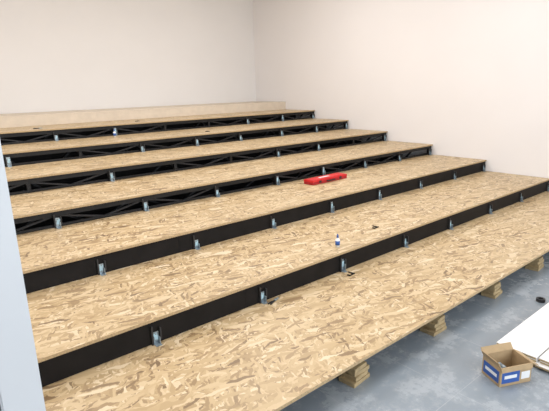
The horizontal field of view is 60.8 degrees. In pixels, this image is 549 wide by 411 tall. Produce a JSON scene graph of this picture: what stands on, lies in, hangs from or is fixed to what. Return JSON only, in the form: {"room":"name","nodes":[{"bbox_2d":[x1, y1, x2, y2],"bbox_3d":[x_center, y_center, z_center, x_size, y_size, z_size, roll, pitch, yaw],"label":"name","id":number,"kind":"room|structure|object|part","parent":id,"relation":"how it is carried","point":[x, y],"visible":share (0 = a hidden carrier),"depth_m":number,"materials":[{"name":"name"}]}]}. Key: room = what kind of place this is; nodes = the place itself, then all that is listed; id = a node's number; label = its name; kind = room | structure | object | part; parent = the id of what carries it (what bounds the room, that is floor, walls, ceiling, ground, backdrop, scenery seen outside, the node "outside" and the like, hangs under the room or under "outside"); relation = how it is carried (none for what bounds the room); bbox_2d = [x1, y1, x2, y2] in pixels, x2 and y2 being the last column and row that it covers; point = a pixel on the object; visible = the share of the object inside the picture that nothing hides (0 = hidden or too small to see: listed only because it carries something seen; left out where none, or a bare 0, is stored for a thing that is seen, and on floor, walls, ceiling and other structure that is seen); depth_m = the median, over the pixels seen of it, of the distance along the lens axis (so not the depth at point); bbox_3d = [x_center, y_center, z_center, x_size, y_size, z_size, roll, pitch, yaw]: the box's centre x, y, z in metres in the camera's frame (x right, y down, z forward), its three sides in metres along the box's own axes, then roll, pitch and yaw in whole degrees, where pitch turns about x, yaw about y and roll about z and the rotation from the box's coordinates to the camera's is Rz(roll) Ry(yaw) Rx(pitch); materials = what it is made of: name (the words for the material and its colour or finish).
{"room":"unfinished auditorium","nodes":[
{"label":"unfinished auditorium","id":0,"kind":"room"},
{"bbox_2d":[0,0,255,113],"bbox_3d":[-3.912,-2.677,9.243,9.213,4.500,0.150,-13,18,-38],"label":"wall","id":1,"kind":"structure","parent":0,"point":[56,55],"depth_m":9.70,"materials":[{"name":"white paint"}]},
{"bbox_2d":[253,0,548,177],"bbox_3d":[3.553,-2.395,7.340,0.150,4.500,12.396,-13,18,-38],"label":"wall","id":2,"kind":"structure","parent":0,"point":[462,78],"depth_m":8.36,"materials":[{"name":"white paint"}]},
{"bbox_2d":[280,252,548,410],"bbox_3d":[0.185,0.626,5.127,9.213,0.100,12.796,-13,18,-38],"label":"floor","id":3,"kind":"structure","parent":0,"point":[420,371],"depth_m":3.05,"materials":[{"name":"grey concrete"}]},
{"bbox_2d":[0,101,548,410],"bbox_3d":[-1.188,-0.500,6.512,8.788,1.477,8.166,-13,18,-38],"label":"platform","id":4,"kind":"object","parent":3,"relation":"on","point":[154,254],"visible":0.99,"depth_m":4.37,"materials":[{"name":"brown wood"}]},
{"bbox_3d":[-1.210,-0.495,6.537,8.783,1.456,8.073,-13,18,-38],"label":"steel frame","id":5,"kind":"part","parent":4,"relation":"part of","materials":[{"name":"black metal"}]},
{"bbox_2d":[304,173,346,184],"bbox_3d":[0.706,-0.364,6.355,0.684,0.064,0.197,-13,18,-39],"label":"tool case","id":6,"kind":"object","parent":4,"relation":"on","point":[335,176],"visible":1,"depth_m":6.28,"materials":[{"name":"plastic"}]},
{"bbox_2d":[335,234,339,246],"bbox_3d":[0.578,0.319,4.285,0.043,0.125,0.043,-13,18,-38],"label":"glue bottle","id":7,"kind":"object","parent":4,"relation":"on","point":[337,240],"visible":1,"depth_m":4.27,"materials":[{"name":"white plastic"}]},
{"bbox_2d":[481,342,538,387],"bbox_3d":[1.475,1.001,2.959,0.298,0.167,0.204,-5,15,-13],"label":"cardboard box","id":8,"kind":"object","parent":3,"relation":"on","point":[504,365],"visible":1,"depth_m":2.93,"materials":[{"name":"brown cardboard"}]},
{"bbox_2d":[496,303,548,371],"bbox_3d":[2.470,0.848,3.658,2.038,0.068,0.542,-13,18,-38],"label":"boards","id":9,"kind":"object","parent":3,"relation":"on","point":[531,337],"visible":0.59,"depth_m":3.27,"materials":[{"name":"white wood"}]},
{"bbox_2d":[536,297,544,302],"bbox_3d":[2.255,0.799,3.966,0.070,0.025,0.070,-13,18,-38],"label":"tape roll","id":10,"kind":"object","parent":3,"relation":"on","point":[538,299],"visible":1,"depth_m":3.94,"materials":[{"name":"black plastic"}]},
{"bbox_3d":[-1.250,-0.540,0.502,1.301,4.500,0.118,-13,18,-38],"label":"wall partition","id":11,"kind":"structure","parent":0,"visible":0},
{"bbox_2d":[0,141,45,410],"bbox_3d":[-0.713,-0.664,0.938,0.106,4.500,0.145,-13,18,-38],"label":"trim","id":12,"kind":"structure","parent":11,"relation":"attached to","point":[20,380],"depth_m":1.13,"materials":[{"name":"grey paint"}]}
]}

